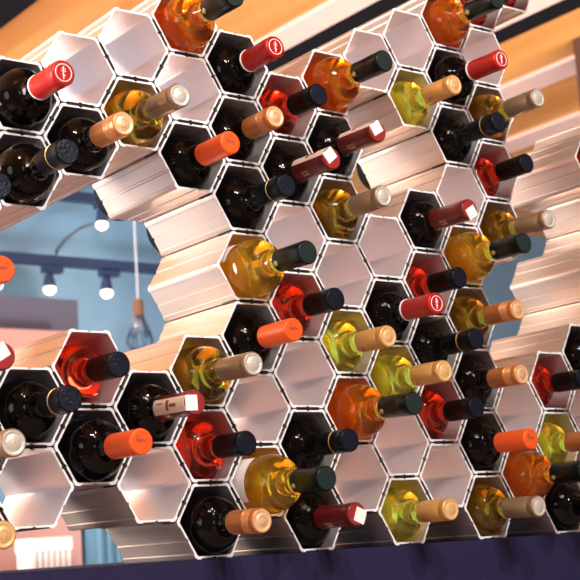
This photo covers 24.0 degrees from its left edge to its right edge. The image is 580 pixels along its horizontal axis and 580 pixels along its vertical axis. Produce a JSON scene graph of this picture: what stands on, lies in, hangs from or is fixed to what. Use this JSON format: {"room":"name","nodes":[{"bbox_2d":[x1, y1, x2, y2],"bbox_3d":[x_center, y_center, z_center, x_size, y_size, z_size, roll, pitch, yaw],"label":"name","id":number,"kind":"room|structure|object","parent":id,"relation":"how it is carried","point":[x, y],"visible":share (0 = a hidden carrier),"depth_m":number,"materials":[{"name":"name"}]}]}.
{"room":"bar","nodes":[
{"label":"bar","id":0,"kind":"room"},
{"bbox_2d":[0,185,547,503],"bbox_3d":[-0.726,0.832,6.173,11.200,2.859,0.120,4,-13,-37],"label":"wall","id":1,"kind":"structure","parent":0,"point":[42,232],"depth_m":6.20,"materials":[{"name":"blue paint"}]},
{"bbox_2d":[0,295,78,330],"bbox_3d":[-1.408,0.115,5.544,1.070,0.155,0.298,4,-13,-37],"label":"upper cabinet","id":2,"kind":"object","parent":1,"relation":"attached to","point":[16,312],"visible":0.6,"depth_m":5.64,"materials":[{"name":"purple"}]},
{"bbox_2d":[0,0,579,237],"bbox_3d":[1.479,-1.232,3.472,11.200,0.100,7.500,4,-13,-37],"label":"ceiling","id":3,"kind":"structure","parent":0,"point":[551,42],"depth_m":4.57,"materials":[{"name":"brown wood"}]},
{"bbox_2d":[0,251,159,274],"bbox_3d":[-0.841,-0.311,6.024,2.500,0.456,0.040,4,-13,-37],"label":"track","id":4,"kind":"object","parent":3,"relation":"hanging from","point":[19,258],"visible":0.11,"depth_m":5.90,"materials":[{"name":"blue metal"}]},
{"bbox_2d":[254,0,377,50],"bbox_3d":[1.110,-1.204,3.178,0.120,0.015,7.499,4,-13,-37],"label":"ceiling beam","id":5,"kind":"structure","parent":3,"relation":"attached to","point":[323,16],"depth_m":4.48,"materials":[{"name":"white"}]},
{"bbox_2d":[265,0,408,71],"bbox_3d":[1.217,-1.196,3.259,0.150,0.015,7.499,4,-13,-37],"label":"ceiling beam","id":6,"kind":"structure","parent":3,"relation":"attached to","point":[379,7],"depth_m":4.57,"materials":[{"name":"black metal"}]},
{"bbox_2d":[493,0,579,43],"bbox_3d":[1.629,-1.165,3.571,0.105,0.015,7.499,4,-13,-37],"label":"ceiling beam","id":7,"kind":"structure","parent":3,"relation":"attached to","point":[562,7],"depth_m":4.60,"materials":[{"name":"black metal"}]},
{"bbox_2d":[498,55,575,99],"bbox_3d":[2.016,-1.136,3.866,0.140,0.015,7.499,4,-13,-37],"label":"ceiling beam","id":8,"kind":"structure","parent":3,"relation":"attached to","point":[555,72],"depth_m":5.21,"materials":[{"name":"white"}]},
{"bbox_3d":[1.670,1.571,2.945,11.200,0.100,7.500,4,-13,-37],"label":"floor","id":9,"kind":"structure","parent":0,"visible":0},
{"bbox_2d":[0,515,81,570],"bbox_3d":[-1.339,1.540,5.383,1.155,1.260,0.098,4,-13,-37],"label":"panel","id":10,"kind":"object","parent":9,"relation":"on","point":[8,557],"visible":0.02,"depth_m":5.70,"materials":[{"name":"pink"}]},
{"bbox_2d":[81,528,123,564],"bbox_3d":[-0.627,1.563,5.868,0.525,1.300,0.190,4,-13,-37],"label":"curtain","id":11,"kind":"object","parent":9,"relation":"on","point":[98,547],"visible":0.02,"depth_m":5.76,"materials":[{"name":"blue fabric"}]},
{"bbox_2d":[0,532,579,579],"bbox_3d":[-0.352,0.933,1.944,3.500,1.051,0.954,4,-13,-37],"label":"countertop","id":12,"kind":"structure","parent":9,"relation":"on","point":[551,556],"depth_m":1.85,"materials":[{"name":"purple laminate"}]},
{"bbox_2d":[0,0,579,563],"bbox_3d":[0.050,-0.094,2.005,1.320,0.934,0.172,4,-13,-37],"label":"wine rack","id":13,"kind":"object","parent":12,"relation":"on","point":[141,506],"visible":0.66,"depth_m":1.88,"materials":[{"name":"white wood"}]},
{"bbox_2d":[0,60,74,129],"bbox_3d":[-0.344,-0.224,1.664,0.076,0.076,0.287,4,-12,-37],"label":"wine bottle","id":14,"kind":"object","parent":13,"relation":"in","point":[25,94],"visible":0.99,"depth_m":1.60,"materials":[{"name":"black glass"}]},
{"bbox_2d":[0,138,78,205],"bbox_3d":[-0.336,-0.132,1.645,0.076,0.076,0.286,4,-12,-37],"label":"wine bottle","id":15,"kind":"object","parent":13,"relation":"in","point":[31,169],"visible":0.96,"depth_m":1.58,"materials":[{"name":"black glass"}]},
{"bbox_2d":[0,378,81,442],"bbox_3d":[-0.326,0.146,1.604,0.076,0.076,0.286,4,-14,-37],"label":"wine bottle","id":16,"kind":"object","parent":13,"relation":"in","point":[28,406],"visible":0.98,"depth_m":1.54,"materials":[{"name":"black glass"}]},
{"bbox_2d":[47,111,133,174],"bbox_3d":[-0.281,-0.171,1.711,0.076,0.076,0.286,4,-12,-37],"label":"wine bottle","id":17,"kind":"object","parent":13,"relation":"in","point":[93,139],"visible":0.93,"depth_m":1.65,"materials":[{"name":"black glass"}]},
{"bbox_2d":[55,345,129,402],"bbox_3d":[-0.284,0.110,1.686,0.076,0.076,0.286,4,-12,-37],"label":"wine bottle","id":18,"kind":"object","parent":13,"relation":"in","point":[78,366],"visible":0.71,"depth_m":1.62,"materials":[{"name":"red glass"}]},
{"bbox_2d":[58,418,152,482],"bbox_3d":[-0.251,0.194,1.635,0.076,0.076,0.286,4,-13,-37],"label":"wine bottle","id":19,"kind":"object","parent":13,"relation":"in","point":[93,449],"visible":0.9,"depth_m":1.58,"materials":[{"name":"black glass"}]},
{"bbox_2d":[104,84,189,146],"bbox_3d":[-0.219,-0.213,1.767,0.076,0.076,0.286,4,-12,-37],"label":"wine bottle","id":20,"kind":"object","parent":13,"relation":"in","point":[147,112],"visible":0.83,"depth_m":1.71,"materials":[{"name":"yellow glass"}]},
{"bbox_2d":[117,381,204,440],"bbox_3d":[-0.197,0.155,1.701,0.076,0.076,0.287,4,-12,-37],"label":"wine bottle","id":21,"kind":"object","parent":13,"relation":"in","point":[149,406],"visible":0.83,"depth_m":1.64,"materials":[{"name":"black glass"}]},
{"bbox_2d":[93,131,239,221],"bbox_3d":[-0.160,-0.159,1.818,0.076,0.076,0.286,4,-13,-37],"label":"wine bottle","id":22,"kind":"object","parent":13,"relation":"in","point":[190,161],"visible":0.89,"depth_m":1.76,"materials":[{"name":"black glass"}]},
{"bbox_2d":[154,0,243,52],"bbox_3d":[-0.157,-0.347,1.832,0.076,0.076,0.286,4,-12,-37],"label":"wine bottle","id":23,"kind":"object","parent":13,"relation":"in","point":[186,25],"visible":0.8,"depth_m":1.77,"materials":[{"name":"orange glass"}]},
{"bbox_2d":[176,420,255,478],"bbox_3d":[-0.139,0.208,1.754,0.076,0.076,0.286,4,-12,-37],"label":"wine bottle","id":24,"kind":"object","parent":13,"relation":"in","point":[202,447],"visible":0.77,"depth_m":1.69,"materials":[{"name":"red glass"}]},
{"bbox_2d":[172,345,262,403],"bbox_3d":[-0.130,0.112,1.752,0.076,0.076,0.286,4,-12,-37],"label":"wine bottle","id":25,"kind":"object","parent":13,"relation":"in","point":[205,369],"visible":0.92,"depth_m":1.69,"materials":[{"name":"yellow glass"}]},
{"bbox_2d":[146,174,295,251],"bbox_3d":[-0.090,-0.109,1.856,0.076,0.076,0.286,4,-12,-37],"label":"wine bottle","id":26,"kind":"object","parent":13,"relation":"in","point":[243,201],"visible":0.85,"depth_m":1.79,"materials":[{"name":"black glass"}]},
{"bbox_2d":[180,494,271,555],"bbox_3d":[-0.119,0.296,1.719,0.076,0.076,0.286,4,-13,-37],"label":"wine bottle","id":27,"kind":"object","parent":13,"relation":"in","point":[211,523],"visible":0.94,"depth_m":1.66,"materials":[{"name":"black glass"}]},
{"bbox_2d":[156,314,302,362],"bbox_3d":[-0.081,0.076,1.825,0.076,0.076,0.286,4,-13,-37],"label":"wine bottle","id":28,"kind":"object","parent":13,"relation":"in","point":[243,333],"visible":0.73,"depth_m":1.76,"materials":[{"name":"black glass"}]},
{"bbox_2d":[208,36,283,94],"bbox_3d":[-0.105,-0.291,1.893,0.076,0.076,0.287,4,-13,-37],"label":"wine bottle","id":29,"kind":"object","parent":13,"relation":"in","point":[234,67],"visible":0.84,"depth_m":1.83,"materials":[{"name":"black glass"}]},
{"bbox_2d":[211,106,283,160],"bbox_3d":[-0.105,-0.198,1.884,0.076,0.076,0.286,4,-14,-37],"label":"wine bottle","id":30,"kind":"object","parent":13,"relation":"in","point":[270,118],"visible":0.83,"depth_m":1.81,"materials":[{"name":"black glass"}]},
{"bbox_2d":[220,239,316,297],"bbox_3d":[-0.064,-0.023,1.813,0.076,0.076,0.286,4,-12,-37],"label":"wine bottle","id":31,"kind":"object","parent":13,"relation":"in","point":[254,268],"visible":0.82,"depth_m":1.76,"materials":[{"name":"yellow glass"}]},
{"bbox_2d":[232,454,335,513],"bbox_3d":[-0.042,0.251,1.756,0.076,0.076,0.286,4,-12,-37],"label":"wine bottle","id":32,"kind":"object","parent":13,"relation":"in","point":[273,483],"visible":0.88,"depth_m":1.70,"materials":[{"name":"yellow glass"}]},
{"bbox_2d":[259,84,326,134],"bbox_3d":[-0.048,-0.239,1.946,0.076,0.076,0.286,4,-12,-37],"label":"wine bottle","id":33,"kind":"object","parent":13,"relation":"in","point":[314,96],"visible":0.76,"depth_m":1.87,"materials":[{"name":"red glass"}]},
{"bbox_2d":[263,146,339,200],"bbox_3d":[-0.031,-0.150,1.915,0.076,0.076,0.287,4,-12,-37],"label":"wine bottle","id":34,"kind":"object","parent":13,"relation":"in","point":[277,163],"visible":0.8,"depth_m":1.85,"materials":[{"name":"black glass"}]},
{"bbox_2d":[272,285,344,331],"bbox_3d":[-0.026,0.035,1.891,0.076,0.076,0.286,4,-12,-37],"label":"wine bottle","id":35,"kind":"object","parent":13,"relation":"in","point":[289,301],"visible":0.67,"depth_m":1.82,"materials":[{"name":"red glass"}]},
{"bbox_2d":[281,420,358,468],"bbox_3d":[-0.010,0.218,1.851,0.076,0.076,0.286,4,-14,-37],"label":"wine bottle","id":36,"kind":"object","parent":13,"relation":"in","point":[302,442],"visible":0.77,"depth_m":1.79,"materials":[{"name":"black glass"}]},
{"bbox_2d":[286,492,366,547],"bbox_3d":[-0.001,0.310,1.831,0.076,0.076,0.287,4,-14,-37],"label":"wine bottle","id":37,"kind":"object","parent":13,"relation":"in","point":[311,519],"visible":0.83,"depth_m":1.77,"materials":[{"name":"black glass"}]},
{"bbox_2d":[308,120,385,174],"bbox_3d":[0.034,-0.192,1.969,0.076,0.076,0.287,4,-12,-37],"label":"wine bottle","id":38,"kind":"object","parent":13,"relation":"in","point":[346,143],"visible":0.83,"depth_m":1.90,"materials":[{"name":"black glass"}]},
{"bbox_2d":[303,50,392,111],"bbox_3d":[0.042,-0.288,1.967,0.076,0.076,0.286,4,-12,-37],"label":"wine bottle","id":39,"kind":"object","parent":13,"relation":"in","point":[341,79],"visible":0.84,"depth_m":1.91,"materials":[{"name":"orange glass"}]},
{"bbox_2d":[313,185,390,238],"bbox_3d":[0.040,-0.100,1.951,0.076,0.076,0.286,4,-14,-37],"label":"wine bottle","id":40,"kind":"object","parent":13,"relation":"in","point":[338,212],"visible":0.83,"depth_m":1.89,"materials":[{"name":"yellow glass"}]},
{"bbox_2d":[322,320,395,371],"bbox_3d":[0.045,0.085,1.927,0.076,0.076,0.286,4,-12,-37],"label":"wine bottle","id":41,"kind":"object","parent":13,"relation":"in","point":[343,342],"visible":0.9,"depth_m":1.86,"materials":[{"name":"yellow glass"}]},
{"bbox_2d":[327,384,421,439],"bbox_3d":[0.074,0.170,1.879,0.076,0.076,0.286,4,-12,-37],"label":"wine bottle","id":42,"kind":"object","parent":13,"relation":"in","point":[362,408],"visible":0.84,"depth_m":1.82,"materials":[{"name":"orange glass"}]},
{"bbox_2d":[365,289,443,337],"bbox_3d":[0.114,0.042,1.974,0.076,0.076,0.287,4,-12,-37],"label":"wine bottle","id":43,"kind":"object","parent":13,"relation":"in","point":[383,307],"visible":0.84,"depth_m":1.91,"materials":[{"name":"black glass"}]},
{"bbox_2d":[370,354,451,396],"bbox_3d":[0.123,0.133,1.954,0.076,0.076,0.286,4,-12,-37],"label":"wine bottle","id":44,"kind":"object","parent":13,"relation":"in","point":[391,374],"visible":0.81,"depth_m":1.89,"materials":[{"name":"yellow glass"}]},
{"bbox_2d":[381,487,458,541],"bbox_3d":[0.129,0.319,1.928,0.076,0.076,0.286,4,-14,-37],"label":"wine bottle","id":45,"kind":"object","parent":13,"relation":"in","point":[404,514],"visible":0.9,"depth_m":1.87,"materials":[{"name":"yellow glass"}]},
{"bbox_2d":[390,75,461,125],"bbox_3d":[0.152,-0.273,2.089,0.076,0.076,0.286,4,-13,-37],"label":"wine bottle","id":46,"kind":"object","parent":13,"relation":"in","point":[412,102],"visible":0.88,"depth_m":2.03,"materials":[{"name":"yellow glass"}]},
{"bbox_2d":[356,112,505,189],"bbox_3d":[0.222,-0.222,2.126,0.076,0.076,0.286,4,-13,-37],"label":"wine bottle","id":47,"kind":"object","parent":13,"relation":"in","point":[455,138],"visible":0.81,"depth_m":2.06,"materials":[{"name":"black glass"}]},
{"bbox_2d":[405,266,466,296],"bbox_3d":[0.156,0.007,2.057,0.076,0.076,0.286,4,-13,-37],"label":"wine bottle","id":48,"kind":"object","parent":13,"relation":"in","point":[418,281],"visible":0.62,"depth_m":1.97,"materials":[{"name":"red glass"}]},
{"bbox_2d":[400,199,477,247],"bbox_3d":[0.169,-0.091,2.049,0.076,0.076,0.287,4,-12,-37],"label":"wine bottle","id":49,"kind":"object","parent":13,"relation":"in","point":[424,223],"visible":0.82,"depth_m":1.99,"materials":[{"name":"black glass"}]},
{"bbox_2d":[411,325,483,363],"bbox_3d":[0.175,0.095,2.023,0.076,0.076,0.286,4,-14,-37],"label":"wine bottle","id":50,"kind":"object","parent":13,"relation":"in","point":[428,343],"visible":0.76,"depth_m":1.96,"materials":[{"name":"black glass"}]},
{"bbox_2d":[418,390,483,438],"bbox_3d":[0.174,0.189,2.014,0.076,0.076,0.286,4,-13,-37],"label":"wine bottle","id":51,"kind":"object","parent":13,"relation":"in","point":[435,414],"visible":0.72,"depth_m":1.95,"materials":[{"name":"red glass"}]},
{"bbox_2d":[422,0,503,46],"bbox_3d":[0.222,-0.410,2.145,0.076,0.076,0.286,4,-12,-37],"label":"wine bottle","id":52,"kind":"object","parent":13,"relation":"in","point":[448,21],"visible":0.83,"depth_m":2.09,"materials":[{"name":"orange glass"}]},
{"bbox_2d":[427,50,507,103],"bbox_3d":[0.227,-0.318,2.130,0.076,0.076,0.287,4,-12,-37],"label":"wine bottle","id":53,"kind":"object","parent":13,"relation":"in","point":[469,72],"visible":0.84,"depth_m":2.07,"materials":[{"name":"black glass"}]},
{"bbox_2d":[449,296,524,336],"bbox_3d":[0.242,0.052,2.073,0.076,0.076,0.286,4,-12,-37],"label":"wine bottle","id":54,"kind":"object","parent":13,"relation":"in","point":[466,312],"visible":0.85,"depth_m":2.01,"materials":[{"name":"yellow glass"}]},
{"bbox_2d":[444,232,530,282],"bbox_3d":[0.250,-0.044,2.071,0.076,0.076,0.286,4,-12,-37],"label":"wine bottle","id":55,"kind":"object","parent":13,"relation":"in","point":[473,252],"visible":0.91,"depth_m":2.01,"materials":[{"name":"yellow glass"}]},
{"bbox_2d":[455,358,528,402],"bbox_3d":[0.245,0.145,2.060,0.076,0.076,0.286,4,-13,-37],"label":"wine bottle","id":56,"kind":"object","parent":13,"relation":"in","point":[473,378],"visible":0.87,"depth_m":2.00,"materials":[{"name":"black glass"}]},
{"bbox_2d":[461,420,537,470],"bbox_3d":[0.255,0.236,2.038,0.076,0.076,0.286,4,-13,-37],"label":"wine bottle","id":57,"kind":"object","parent":13,"relation":"in","point":[482,444],"visible":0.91,"depth_m":1.98,"materials":[{"name":"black glass"}]},
{"bbox_2d":[474,153,533,196],"bbox_3d":[0.274,-0.166,2.186,0.076,0.076,0.286,4,-13,-37],"label":"wine bottle","id":58,"kind":"object","parent":13,"relation":"in","point":[490,176],"visible":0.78,"depth_m":2.11,"materials":[{"name":"red glass"}]},
{"bbox_2d":[466,484,545,535],"bbox_3d":[0.262,0.327,2.019,0.076,0.076,0.286,4,-13,-37],"label":"wine bottle","id":59,"kind":"object","parent":13,"relation":"in","point":[487,506],"visible":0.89,"depth_m":1.96,"materials":[{"name":"yellow glass"}]},
{"bbox_2d":[468,89,543,139],"bbox_3d":[0.289,-0.265,2.176,0.076,0.076,0.286,4,-13,-37],"label":"wine bottle","id":60,"kind":"object","parent":13,"relation":"in","point":[480,106],"visible":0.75,"depth_m":2.11,"materials":[{"name":"yellow glass"}]},
{"bbox_2d":[480,209,554,241],"bbox_3d":[0.300,-0.081,2.144,0.076,0.076,0.286,4,-13,-37],"label":"wine bottle","id":61,"kind":"object","parent":13,"relation":"in","point":[495,224],"visible":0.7,"depth_m":2.08,"materials":[{"name":"yellow glass"}]},
{"bbox_2d":[503,450,579,496],"bbox_3d":[0.336,0.282,2.061,0.076,0.076,0.286,4,-12,-37],"label":"wine bottle","id":62,"kind":"object","parent":13,"relation":"in","point":[526,472],"visible":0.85,"depth_m":2.00,"materials":[{"name":"orange glass"}]},
{"bbox_2d":[531,364,579,405],"bbox_3d":[0.358,0.158,2.177,0.076,0.076,0.286,4,-12,-37],"label":"wine bottle","id":63,"kind":"object","parent":13,"relation":"in","point":[545,384],"visible":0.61,"depth_m":2.10,"materials":[{"name":"red glass"}]},
{"bbox_2d":[538,422,579,463],"bbox_3d":[0.376,0.248,2.146,0.076,0.076,0.286,4,-13,-37],"label":"wine bottle","id":64,"kind":"object","parent":13,"relation":"in","point":[555,445],"visible":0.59,"depth_m":2.08,"materials":[{"name":"yellow glass"}]},
{"bbox_2d":[544,483,579,530],"bbox_3d":[0.394,0.336,2.113,0.076,0.076,0.286,4,-13,-37],"label":"wine bottle","id":65,"kind":"object","parent":13,"relation":"in","point":[562,502],"visible":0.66,"depth_m":2.06,"materials":[{"name":"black glass"}]},
{"bbox_3d":[-0.934,1.588,5.172,0.750,1.035,0.500,4,-13,-37],"label":"side table","id":66,"kind":"object","parent":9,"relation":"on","visible":0},
{"bbox_2d":[15,536,72,569],"bbox_3d":[-0.949,1.018,5.265,0.170,0.120,0.150,4,-13,-37],"label":"basket","id":67,"kind":"object","parent":66,"relation":"on","point":[46,552],"visible":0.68,"depth_m":5.21,"materials":[{"name":"white plastic"}]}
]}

